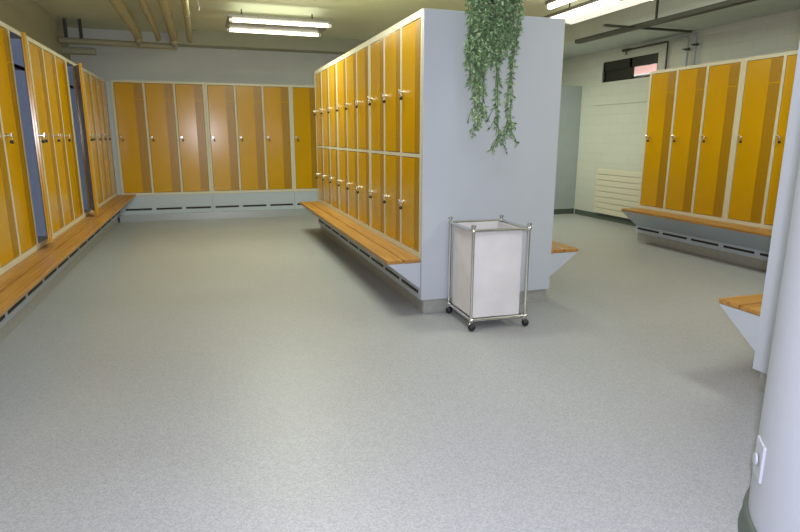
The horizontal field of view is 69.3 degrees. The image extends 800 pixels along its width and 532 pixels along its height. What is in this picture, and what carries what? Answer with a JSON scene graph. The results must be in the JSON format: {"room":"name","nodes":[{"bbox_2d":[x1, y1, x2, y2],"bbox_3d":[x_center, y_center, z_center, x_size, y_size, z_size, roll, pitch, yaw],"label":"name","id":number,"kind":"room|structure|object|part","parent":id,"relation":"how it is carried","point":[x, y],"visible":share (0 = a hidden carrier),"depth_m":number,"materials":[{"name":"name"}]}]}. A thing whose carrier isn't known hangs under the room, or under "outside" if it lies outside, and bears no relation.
{"room":"locker room","nodes":[
{"label":"locker room","id":0,"kind":"room"},
{"bbox_2d":[0,0,70,60],"bbox_3d":[-2.917,-0.761,2.714,0.100,2.900,13.784,-4,13,-18],"label":"wall","id":1,"kind":"structure","parent":0,"point":[27,16],"depth_m":6.97,"materials":[{"name":"white paint"}]},
{"bbox_2d":[62,47,95,54],"bbox_3d":[-4.638,-3.109,8.360,0.429,0.100,0.100,-4,13,-18],"label":"pipe","id":2,"kind":"object","parent":1,"relation":"attached to","point":[65,50],"visible":1,"depth_m":8.33,"materials":[{"name":"beige metal"}]},
{"bbox_2d":[67,27,341,217],"bbox_3d":[-1.233,-2.455,10.298,8.000,2.900,0.100,-4,13,-18],"label":"wall","id":3,"kind":"structure","parent":0,"point":[184,64],"depth_m":9.34,"materials":[{"name":"white paint"}]},
{"bbox_2d":[176,30,366,54],"bbox_3d":[-0.514,-3.771,10.019,6.430,0.205,0.324,-4,13,-18],"label":"trim","id":4,"kind":"structure","parent":3,"relation":"attached to","point":[201,39],"depth_m":9.35,"materials":[{"name":"grey paint"}]},
{"bbox_2d":[226,16,327,32],"bbox_3d":[-1.585,-3.129,7.506,1.280,0.035,0.600,-4,13,-18],"label":"fluorescent tube","id":5,"kind":"object","parent":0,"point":[228,24],"depth_m":7.59,"materials":[{"name":"white glass"}]},
{"bbox_2d":[34,0,588,39],"bbox_3d":[0.882,-2.493,3.620,8.100,0.100,13.784,-4,13,-18],"label":"ceiling","id":6,"kind":"structure","parent":0,"point":[351,19],"depth_m":7.61,"materials":[{"name":"paint"}]},
{"bbox_2d":[59,18,177,49],"bbox_3d":[-3.994,-3.304,8.230,1.539,0.351,0.211,-4,13,-18],"label":"pipe","id":7,"kind":"object","parent":6,"relation":"hanging from","point":[69,40],"visible":0.84,"depth_m":8.22,"materials":[{"name":"beige metal"}]},
{"bbox_2d":[110,0,142,42],"bbox_3d":[-1.727,-2.017,2.363,0.122,0.290,12.704,-4,13,-18],"label":"ceiling pipe","id":8,"kind":"object","parent":6,"relation":"hanging from","point":[121,9],"visible":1,"depth_m":6.86,"materials":[{"name":"beige metal"}]},
{"bbox_2d":[138,0,160,40],"bbox_3d":[-1.477,-2.044,2.432,0.082,0.266,12.685,-4,13,-18],"label":"ceiling pipe","id":9,"kind":"object","parent":6,"relation":"hanging from","point":[143,4],"visible":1,"depth_m":6.87,"materials":[{"name":"beige metal"}]},
{"bbox_2d":[158,0,177,43],"bbox_3d":[-1.276,-2.049,2.509,0.122,0.290,12.704,-4,13,-18],"label":"ceiling pipe","id":10,"kind":"object","parent":6,"relation":"hanging from","point":[166,11],"visible":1,"depth_m":6.88,"materials":[{"name":"beige metal"}]},
{"bbox_2d":[181,0,192,42],"bbox_3d":[-1.069,-2.073,2.565,0.084,0.267,12.686,-4,13,-18],"label":"ceiling pipe","id":11,"kind":"object","parent":6,"relation":"hanging from","point":[185,3],"visible":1,"depth_m":6.92,"materials":[{"name":"beige metal"}]},
{"bbox_2d":[225,9,331,36],"bbox_3d":[-1.585,-3.179,7.495,1.280,0.224,0.760,-4,13,-18],"label":"ceiling light","id":12,"kind":"object","parent":6,"relation":"hanging from","point":[249,22],"visible":1,"depth_m":7.39,"materials":[{"name":"grey"}]},
{"bbox_2d":[463,0,525,153],"bbox_3d":[0.611,-1.591,3.741,0.417,1.715,0.368,-8,15,-32],"label":"hanging plant","id":13,"kind":"object","parent":6,"relation":"hanging from","point":[483,32],"visible":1,"depth_m":3.75,"materials":[{"name":"green plant"}]},
{"bbox_2d":[545,0,574,9],"bbox_3d":[1.984,-2.714,5.370,0.066,0.228,2.220,-4,13,-18],"label":"ceiling light","id":14,"kind":"object","parent":6,"relation":"hanging from","point":[550,4],"visible":1,"depth_m":6.24,"materials":[{"name":"grey plastic"}]},
{"bbox_2d":[544,0,652,23],"bbox_3d":[2.437,-2.834,5.919,0.415,0.232,2.900,-4,13,-18],"label":"ceiling light","id":15,"kind":"object","parent":6,"relation":"hanging from","point":[589,9],"visible":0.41,"depth_m":6.55,"materials":[{"name":"grey plastic"}]},
{"bbox_2d":[575,0,756,43],"bbox_3d":[3.173,-2.780,5.912,0.090,0.330,4.500,-4,13,-18],"label":"channel","id":16,"kind":"object","parent":6,"relation":"hanging from","point":[728,3],"visible":1,"depth_m":6.47,"materials":[{"name":"grey metal"}]},
{"bbox_2d":[602,24,692,32],"bbox_3d":[3.006,-2.871,6.990,1.300,0.025,0.040,-4,13,-18],"label":"bracket","id":17,"kind":"object","parent":16,"relation":"attached to","point":[603,25],"visible":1,"depth_m":6.99,"materials":[{"name":"grey metal"}]},
{"bbox_2d":[0,213,765,531],"bbox_3d":[0.875,0.435,4.276,8.100,0.100,13.784,-4,13,-18],"label":"floor","id":18,"kind":"structure","parent":0,"point":[243,374],"depth_m":2.97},
{"bbox_2d":[0,194,135,342],"bbox_3d":[-3.369,-0.157,5.688,0.756,0.419,7.044,-4,13,-18],"label":"bench","id":19,"kind":"object","parent":18,"relation":"on","point":[26,284],"visible":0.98,"depth_m":4.58,"materials":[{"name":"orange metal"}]},
{"bbox_2d":[0,21,52,274],"bbox_3d":[-2.994,-0.895,4.178,0.634,1.684,1.438,-4,13,-18],"label":"locker","id":20,"kind":"object","parent":19,"relation":"on","point":[25,221],"visible":1,"depth_m":4.33,"materials":[{"name":"orange"}]},
{"bbox_3d":[-2.690,-0.812,3.796,0.030,1.602,0.429,-4,13,-18],"label":"door","id":21,"kind":"part","parent":20,"relation":"part of","materials":[{"name":"wood"}]},
{"bbox_3d":[-2.837,-0.909,4.228,0.030,1.602,0.429,-4,13,-18],"label":"door","id":22,"kind":"part","parent":20,"relation":"part of","materials":[{"name":"wood"}]},
{"bbox_2d":[14,64,24,70],"bbox_3d":[-3.212,-1.549,4.461,0.444,0.028,0.437,-4,13,-18],"label":"shelf","id":23,"kind":"object","parent":20,"relation":"attached to","point":[18,67],"depth_m":4.65,"materials":[{"name":"blue"}]},
{"bbox_3d":[-2.933,-1.010,4.679,0.030,1.602,0.429,-7,15,-30],"label":"door","id":24,"kind":"part","parent":20,"relation":"part of","materials":[{"name":"yellow wood"}]},
{"bbox_2d":[27,36,83,238],"bbox_3d":[-3.493,-1.191,5.497,0.540,1.684,1.438,-4,13,-18],"label":"locker","id":25,"kind":"object","parent":19,"relation":"on","point":[48,67],"visible":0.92,"depth_m":5.45,"materials":[{"name":"orange"}]},
{"bbox_3d":[-3.144,-1.112,5.129,0.030,1.602,0.429,-4,13,-18],"label":"door","id":26,"kind":"part","parent":25,"relation":"part of","materials":[{"name":"wood"}]},
{"bbox_3d":[-3.291,-1.209,5.561,0.030,1.602,0.429,-4,13,-18],"label":"door","id":27,"kind":"part","parent":25,"relation":"part of","materials":[{"name":"yellow wood"}]},
{"bbox_3d":[-3.439,-1.306,5.994,0.030,1.602,0.429,-4,13,-18],"label":"door","id":28,"kind":"part","parent":25,"relation":"part of","materials":[{"name":"yellow wood"}]},
{"bbox_2d":[65,58,103,217],"bbox_3d":[-3.884,-1.493,6.840,0.668,1.684,1.418,-4,13,-18],"label":"locker","id":29,"kind":"object","parent":19,"relation":"on","point":[79,79],"visible":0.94,"depth_m":6.62,"materials":[{"name":"orange"}]},
{"bbox_3d":[-3.529,-1.416,6.488,0.030,1.602,0.422,-9,16,-35],"label":"door","id":30,"kind":"part","parent":29,"relation":"part of","materials":[{"name":"yellow metal"}]},
{"bbox_3d":[-3.888,-1.601,7.311,0.030,1.602,0.422,-4,13,-18],"label":"door","id":31,"kind":"part","parent":29,"relation":"part of","materials":[{"name":"wood"}]},
{"bbox_2d":[90,72,117,203],"bbox_3d":[-4.374,-1.771,8.080,0.540,1.684,1.298,-4,13,-18],"label":"locker","id":32,"kind":"object","parent":19,"relation":"on","point":[99,90],"visible":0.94,"depth_m":8.09,"materials":[{"name":"orange wood"}]},
{"bbox_3d":[-4.039,-1.701,7.756,0.030,1.602,0.382,-4,13,-18],"label":"door","id":33,"kind":"part","parent":32,"relation":"part of","materials":[{"name":"wood"}]},
{"bbox_3d":[-4.172,-1.788,8.145,0.030,1.602,0.382,-4,13,-18],"label":"door","id":34,"kind":"part","parent":32,"relation":"part of","materials":[{"name":"wood"}]},
{"bbox_3d":[-4.304,-1.876,8.534,0.030,1.602,0.382,-4,13,-18],"label":"door","id":35,"kind":"part","parent":32,"relation":"part of","materials":[{"name":"wood"}]},
{"bbox_2d":[106,81,121,194],"bbox_3d":[-4.340,-1.926,8.780,0.057,1.687,0.030,-4,13,-18],"label":"cabinet filler","id":36,"kind":"object","parent":18,"relation":"on","point":[108,84],"visible":1,"depth_m":8.77,"materials":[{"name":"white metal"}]},
{"bbox_2d":[110,80,211,195],"bbox_3d":[-3.747,-2.017,9.188,1.326,1.724,0.530,-4,13,-18],"label":"locker","id":37,"kind":"object","parent":18,"relation":"on","point":[161,130],"visible":1,"depth_m":8.97,"materials":[{"name":"orange wood"}]},
{"bbox_3d":[-4.089,-1.948,8.863,0.391,1.642,0.030,-4,13,-18],"label":"door","id":38,"kind":"part","parent":37,"relation":"part of","materials":[{"name":"wood"}]},
{"bbox_3d":[-3.682,-1.977,8.995,0.391,1.642,0.030,-4,13,-18],"label":"door","id":39,"kind":"part","parent":37,"relation":"part of","materials":[{"name":"wood"}]},
{"bbox_3d":[-3.274,-2.006,9.128,0.391,1.642,0.030,-4,13,-18],"label":"door","id":40,"kind":"part","parent":37,"relation":"part of","materials":[{"name":"orange wood"}]},
{"bbox_2d":[119,194,213,221],"bbox_3d":[-3.771,-0.976,9.398,1.385,0.396,0.560,-4,13,-18],"label":"plinth","id":41,"kind":"object","parent":18,"relation":"on","point":[181,206],"visible":0.89,"depth_m":9.19,"materials":[{"name":"grey"}]},
{"bbox_2d":[204,82,293,193],"bbox_3d":[-2.487,-2.106,9.598,1.326,1.724,0.530,-4,13,-18],"label":"locker","id":42,"kind":"object","parent":18,"relation":"on","point":[249,126],"visible":0.99,"depth_m":9.39,"materials":[{"name":"orange wood"}]},
{"bbox_3d":[-2.829,-2.037,9.272,0.391,1.642,0.030,-4,13,-18],"label":"door","id":43,"kind":"part","parent":42,"relation":"part of","materials":[{"name":"orange wood"}]},
{"bbox_3d":[-2.421,-2.066,9.405,0.391,1.642,0.030,-4,13,-18],"label":"door","id":44,"kind":"part","parent":42,"relation":"part of","materials":[{"name":"orange wood"}]},
{"bbox_3d":[-2.014,-2.094,9.537,0.391,1.642,0.030,-4,13,-18],"label":"door","id":45,"kind":"part","parent":42,"relation":"part of","materials":[{"name":"wood"}]},
{"bbox_2d":[212,191,295,218],"bbox_3d":[-2.484,-1.067,9.816,1.328,0.396,0.560,-4,13,-18],"label":"plinth","id":46,"kind":"object","parent":18,"relation":"on","point":[255,204],"visible":0.93,"depth_m":9.60,"materials":[{"name":"grey metal"}]},
{"bbox_2d":[290,85,317,190],"bbox_3d":[-1.227,-2.195,10.008,1.326,1.724,0.530,-4,13,-18],"label":"locker","id":47,"kind":"object","parent":18,"relation":"on","point":[302,96],"visible":0.25,"depth_m":9.65,"materials":[{"name":"orange"}]},
{"bbox_2d":[294,191,318,214],"bbox_3d":[-1.224,-1.155,10.226,1.328,0.396,0.560,-4,13,-18],"label":"plinth","id":48,"kind":"object","parent":18,"relation":"on","point":[299,196],"visible":0.13,"depth_m":9.85,"materials":[{"name":"grey metal"}]},
{"bbox_2d":[300,201,422,311],"bbox_3d":[-0.362,-0.287,6.300,0.804,0.419,4.127,-4,13,-18],"label":"bench","id":49,"kind":"object","parent":18,"relation":"on","point":[398,268],"visible":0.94,"depth_m":5.20,"materials":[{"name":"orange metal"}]},
{"bbox_2d":[313,60,338,212],"bbox_3d":[-0.692,-1.625,7.373,0.588,1.723,1.374,-4,13,-18],"label":"locker","id":50,"kind":"object","parent":49,"relation":"on","point":[325,78],"visible":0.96,"depth_m":7.22,"materials":[{"name":"orange"}]},
{"bbox_3d":[-1.057,-2.058,7.632,0.030,0.917,0.407,-4,13,-18],"label":"door","id":51,"kind":"part","parent":50,"relation":"part of","materials":[{"name":"wood"}]},
{"bbox_3d":[-1.058,-1.241,7.815,0.030,0.690,0.407,-4,13,-18],"label":"door","id":52,"kind":"part","parent":50,"relation":"part of","materials":[{"name":"wood"}]},
{"bbox_3d":[-0.916,-1.966,7.220,0.030,0.917,0.407,-4,13,-18],"label":"door","id":53,"kind":"part","parent":50,"relation":"part of","materials":[{"name":"wood"}]},
{"bbox_3d":[-0.918,-1.148,7.403,0.030,0.690,0.407,-4,13,-18],"label":"door","id":54,"kind":"part","parent":50,"relation":"part of","materials":[{"name":"wood"}]},
{"bbox_3d":[-0.776,-1.873,6.808,0.030,0.917,0.407,-4,13,-18],"label":"door","id":55,"kind":"part","parent":50,"relation":"part of","materials":[{"name":"yellow wood"}]},
{"bbox_3d":[-0.777,-1.056,6.991,0.030,0.690,0.407,-4,13,-18],"label":"door","id":56,"kind":"part","parent":50,"relation":"part of","materials":[{"name":"wood"}]},
{"bbox_2d":[335,41,370,230],"bbox_3d":[-0.258,-1.339,6.099,0.588,1.723,1.374,-4,13,-18],"label":"locker","id":57,"kind":"object","parent":49,"relation":"on","point":[352,69],"visible":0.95,"depth_m":5.92,"materials":[{"name":"orange"}]},
{"bbox_3d":[-0.622,-1.772,6.359,0.030,0.917,0.407,-4,13,-18],"label":"door","id":58,"kind":"part","parent":57,"relation":"part of","materials":[{"name":"wood"}]},
{"bbox_3d":[-0.624,-0.955,6.541,0.030,0.690,0.407,-4,13,-18],"label":"door","id":59,"kind":"part","parent":57,"relation":"part of","materials":[{"name":"wood"}]},
{"bbox_3d":[-0.482,-1.679,5.946,0.030,0.917,0.407,-4,13,-18],"label":"door","id":60,"kind":"part","parent":57,"relation":"part of","materials":[{"name":"yellow wood"}]},
{"bbox_3d":[-0.484,-0.862,6.129,0.030,0.690,0.407,-4,13,-18],"label":"door","id":61,"kind":"part","parent":57,"relation":"part of","materials":[{"name":"wood"}]},
{"bbox_3d":[-0.341,-1.587,5.534,0.030,0.917,0.407,-4,13,-18],"label":"door","id":62,"kind":"part","parent":57,"relation":"part of","materials":[{"name":"wood"}]},
{"bbox_3d":[-0.343,-0.770,5.717,0.030,0.690,0.407,-4,13,-18],"label":"door","id":63,"kind":"part","parent":57,"relation":"part of","materials":[{"name":"wood"}]},
{"bbox_2d":[367,10,422,258],"bbox_3d":[0.176,-1.053,4.825,0.588,1.723,1.374,-4,13,-18],"label":"locker","id":64,"kind":"object","parent":49,"relation":"on","point":[395,55],"visible":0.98,"depth_m":4.62,"materials":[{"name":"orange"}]},
{"bbox_3d":[-0.188,-1.486,5.085,0.030,0.917,0.407,-4,13,-18],"label":"door","id":65,"kind":"part","parent":64,"relation":"part of","materials":[{"name":"yellow wood"}]},
{"bbox_3d":[-0.190,-0.669,5.268,0.030,0.690,0.407,-4,13,-18],"label":"door","id":66,"kind":"part","parent":64,"relation":"part of","materials":[{"name":"yellow wood"}]},
{"bbox_3d":[-0.048,-1.394,4.673,0.030,0.917,0.407,-4,13,-18],"label":"door","id":67,"kind":"part","parent":64,"relation":"part of","materials":[{"name":"yellow wood"}]},
{"bbox_3d":[-0.050,-0.576,4.855,0.030,0.690,0.407,-4,13,-18],"label":"door","id":68,"kind":"part","parent":64,"relation":"part of","materials":[{"name":"wood"}]},
{"bbox_3d":[0.091,-0.484,4.443,0.030,0.690,0.407,-4,13,-18],"label":"door","id":69,"kind":"part","parent":64,"relation":"part of","materials":[{"name":"yellow wood"}]},
{"bbox_3d":[0.093,-1.301,4.260,0.030,0.917,0.407,-4,13,-18],"label":"door","id":70,"kind":"part","parent":64,"relation":"part of","materials":[{"name":"wood"}]},
{"bbox_2d":[446,215,531,330],"bbox_3d":[0.631,0.032,4.162,0.464,0.734,0.481,-4,13,-16],"label":"cart","id":71,"kind":"object","parent":18,"relation":"on","point":[487,253],"visible":1,"depth_m":4.00,"materials":[{"name":"white fabric"}]},
{"bbox_3d":[0.369,-0.018,4.309,0.020,0.622,0.020,-4,13,-16],"label":"post","id":72,"kind":"part","parent":71,"relation":"part of","materials":[{"name":"silver metal"}]},
{"bbox_3d":[0.428,0.331,4.176,0.020,0.020,0.428,-4,13,-16],"label":"rail","id":73,"kind":"part","parent":71,"relation":"part of","materials":[{"name":"silver metal"}]},
{"bbox_3d":[0.429,-0.276,4.041,0.020,0.020,0.428,-4,13,-16],"label":"rail","id":74,"kind":"part","parent":71,"relation":"part of","materials":[{"name":"silver metal"}]},
{"bbox_3d":[0.489,0.072,3.908,0.020,0.622,0.020,-4,13,-16],"label":"post","id":75,"kind":"part","parent":71,"relation":"part of","materials":[{"name":"silver metal"}]},
{"bbox_3d":[0.567,-0.333,4.297,0.410,0.020,0.020,-4,13,-16],"label":"rail","id":76,"kind":"part","parent":71,"relation":"part of","materials":[{"name":"silver metal"}]},
{"bbox_3d":[0.685,0.364,4.032,0.410,0.020,0.020,-4,13,-16],"label":"rail","id":77,"kind":"part","parent":71,"relation":"part of","materials":[{"name":"silver metal"}]},
{"bbox_3d":[0.686,-0.243,3.896,0.410,0.020,0.020,-4,13,-16],"label":"rail","id":78,"kind":"part","parent":71,"relation":"part of","materials":[{"name":"silver metal"}]},
{"bbox_3d":[0.823,-0.300,4.152,0.020,0.020,0.428,-4,13,-16],"label":"rail","id":79,"kind":"part","parent":71,"relation":"part of","materials":[{"name":"silver metal"}]},
{"bbox_3d":[0.882,0.048,4.020,0.020,0.622,0.020,-4,13,-16],"label":"post","id":80,"kind":"part","parent":71,"relation":"part of","materials":[{"name":"silver metal"}]},
{"bbox_2d":[420,8,564,312],"bbox_3d":[0.681,-0.726,4.311,1.104,2.150,0.028,-4,13,-18],"label":"wall","id":81,"kind":"structure","parent":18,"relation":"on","point":[461,180],"depth_m":4.26,"materials":[{"name":"white paint"}]},
{"bbox_2d":[550,241,577,275],"bbox_3d":[0.417,-0.342,6.553,0.823,0.419,4.127,-4,13,-18],"label":"bench","id":82,"kind":"object","parent":18,"relation":"on","point":[561,253],"visible":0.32,"depth_m":4.70,"materials":[{"name":"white metal"}]},
{"bbox_3d":[0.742,-1.093,5.009,0.588,1.723,1.374,-4,13,-18],"label":"locker","id":83,"kind":"object","parent":82,"relation":"on","visible":0},
{"bbox_2d":[314,8,423,71],"bbox_3d":[0.027,-2.206,6.002,1.106,0.012,4.127,-4,13,-18],"label":"board","id":84,"kind":"object","parent":83,"relation":"on","point":[422,8],"visible":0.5,"depth_m":4.96,"materials":[{"name":"beige"}]},
{"bbox_2d":[554,85,581,213],"bbox_3d":[2.461,-1.924,9.713,1.220,2.135,0.048,-4,13,-18],"label":"partition panel","id":85,"kind":"object","parent":18,"relation":"on","point":[571,96],"visible":0.46,"depth_m":9.81,"materials":[{"name":"grey plastic"}]},
{"bbox_3d":[2.452,-0.925,9.934,1.205,0.090,0.048,-4,13,-18],"label":"skirting","id":86,"kind":"part","parent":85,"relation":"part of","materials":[{"name":"grey plastic"}]},
{"bbox_2d":[621,208,771,270],"bbox_3d":[3.598,-0.278,6.297,0.756,0.419,2.665,-4,13,-18],"label":"bench","id":87,"kind":"object","parent":18,"relation":"on","point":[744,245],"visible":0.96,"depth_m":6.37,"materials":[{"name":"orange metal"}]},
{"bbox_2d":[638,58,744,221],"bbox_3d":[3.492,-1.444,6.720,0.540,1.672,1.330,-4,13,-18],"label":"locker","id":88,"kind":"object","parent":87,"relation":"on","point":[692,111],"visible":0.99,"depth_m":6.56,"materials":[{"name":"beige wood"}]},
{"bbox_3d":[3.154,-1.522,7.053,0.030,1.590,0.393,-4,13,-18],"label":"door","id":89,"kind":"part","parent":88,"relation":"part of","materials":[{"name":"orange wood"}]},
{"bbox_3d":[3.290,-1.433,6.654,0.030,1.590,0.393,-4,13,-18],"label":"door","id":90,"kind":"part","parent":88,"relation":"part of","materials":[{"name":"orange wood"}]},
{"bbox_3d":[3.426,-1.343,6.255,0.030,1.590,0.393,-4,13,-18],"label":"door","id":91,"kind":"part","parent":88,"relation":"part of","materials":[{"name":"yellow wood"}]},
{"bbox_2d":[724,50,797,229],"bbox_3d":[3.913,-1.167,5.487,0.540,1.672,1.330,-4,13,-18],"label":"locker","id":92,"kind":"object","parent":87,"relation":"on","point":[767,80],"visible":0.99,"depth_m":5.75,"materials":[{"name":"beige"}]},
{"bbox_3d":[3.711,-1.156,5.421,0.030,1.590,0.393,-4,13,-18],"label":"door","id":93,"kind":"part","parent":92,"relation":"part of","materials":[{"name":"yellow wood"}]},
{"bbox_2d":[719,294,762,385],"bbox_3d":[2.580,0.426,3.143,1.370,0.419,0.823,-4,13,-18],"label":"bench","id":94,"kind":"object","parent":18,"relation":"on","point":[744,311],"visible":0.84,"depth_m":3.14,"materials":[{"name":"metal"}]},
{"bbox_2d":[752,41,799,392],"bbox_3d":[2.055,-0.286,2.358,0.012,2.150,1.100,-4,13,-18],"label":"wall","id":95,"kind":"structure","parent":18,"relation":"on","point":[791,154],"depth_m":2.88,"materials":[{"name":"white paint"}]},
{"bbox_2d":[561,9,799,218],"bbox_3d":[4.721,-1.300,5.197,0.200,2.900,13.584,-4,13,-18],"label":"wall","id":96,"kind":"structure","parent":0,"point":[611,137],"depth_m":8.66,"materials":[{"name":"white paint"}]},
{"bbox_2d":[575,209,635,225],"bbox_3d":[3.769,-0.478,7.960,0.014,0.085,4.560,-4,13,-18],"label":"baseboard","id":97,"kind":"structure","parent":96,"relation":"attached to","point":[577,211],"depth_m":9.30,"materials":[{"name":"grey plastic"}]},
{"bbox_2d":[594,169,640,218],"bbox_3d":[3.387,-1.117,8.912,0.062,0.707,1.110,-4,13,-18],"label":"radiator","id":98,"kind":"object","parent":96,"relation":"attached to","point":[602,185],"visible":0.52,"depth_m":8.95,"materials":[{"name":"beige metal"}]},
{"bbox_2d":[594,100,647,105],"bbox_3d":[3.365,-2.475,8.773,0.012,0.025,1.350,-4,13,-18],"label":"trim","id":99,"kind":"structure","parent":96,"relation":"attached to","point":[640,100],"depth_m":8.77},
{"bbox_2d":[603,53,658,82],"bbox_3d":[3.528,-2.933,8.645,0.240,0.327,1.200,-4,13,-18],"label":"window","id":100,"kind":"structure","parent":96,"relation":"in","point":[640,66],"depth_m":8.59,"materials":[{"name":"black glass"}]},
{"bbox_3d":[3.352,-2.937,8.892,0.010,0.160,0.570,-4,13,-18],"label":"dark pane","id":101,"kind":"part","parent":100,"relation":"part of","materials":[{"name":"black glass"}]},
{"bbox_3d":[3.537,-2.813,8.340,0.004,0.160,0.520,-4,13,-18],"label":"pane","id":102,"kind":"part","parent":100,"relation":"part of","materials":[{"name":"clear glass"}]},
{"bbox_2d":[622,41,668,68],"bbox_3d":[3.474,-2.887,8.269,0.039,0.519,0.922,-4,13,-18],"label":"conduit","id":103,"kind":"object","parent":96,"relation":"attached to","point":[667,42],"visible":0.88,"depth_m":8.02,"materials":[{"name":"grey metal"}]},
{"bbox_2d":[641,31,698,64],"bbox_3d":[3.584,-1.795,8.039,0.076,2.619,1.030,-4,13,-18],"label":"pipe","id":104,"kind":"object","parent":96,"relation":"attached to","point":[695,44],"visible":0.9,"depth_m":7.42,"materials":[{"name":"grey metal"}]},
{"bbox_2d":[563,0,799,58],"bbox_3d":[4.244,-2.515,4.587,0.920,0.265,13.260,-4,13,-18],"label":"ceiling","id":105,"kind":"structure","parent":96,"relation":"attached to","point":[639,13],"depth_m":7.08,"materials":[{"name":"beige paint"}]},
{"bbox_2d":[673,36,689,65],"bbox_3d":[3.661,-1.724,7.816,0.076,2.579,0.280,-4,13,-18],"label":"pipe","id":106,"kind":"object","parent":96,"relation":"attached to","point":[687,49],"visible":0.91,"depth_m":7.48,"materials":[{"name":"grey metal"}]},
{"bbox_2d":[738,160,799,531],"bbox_3d":[1.624,-0.464,1.431,1.044,2.900,1.044,-4,13,-18],"label":"round column","id":107,"kind":"structure","parent":0,"point":[772,505],"depth_m":1.71,"materials":[{"name":"grey paint"}]},
{"bbox_3d":[1.621,0.908,1.738,1.044,0.088,1.044,-4,13,-18],"label":"skirting","id":108,"kind":"part","parent":107,"relation":"part of","materials":[{"name":"grey plastic"}]},
{"bbox_2d":[753,435,766,483],"bbox_3d":[1.147,0.619,1.853,0.022,0.124,0.090,5,13,20],"label":"wall socket","id":109,"kind":"object","parent":107,"relation":"attached to","point":[759,455],"visible":1,"depth_m":1.84,"materials":[{"name":"grey plastic"}]}
]}

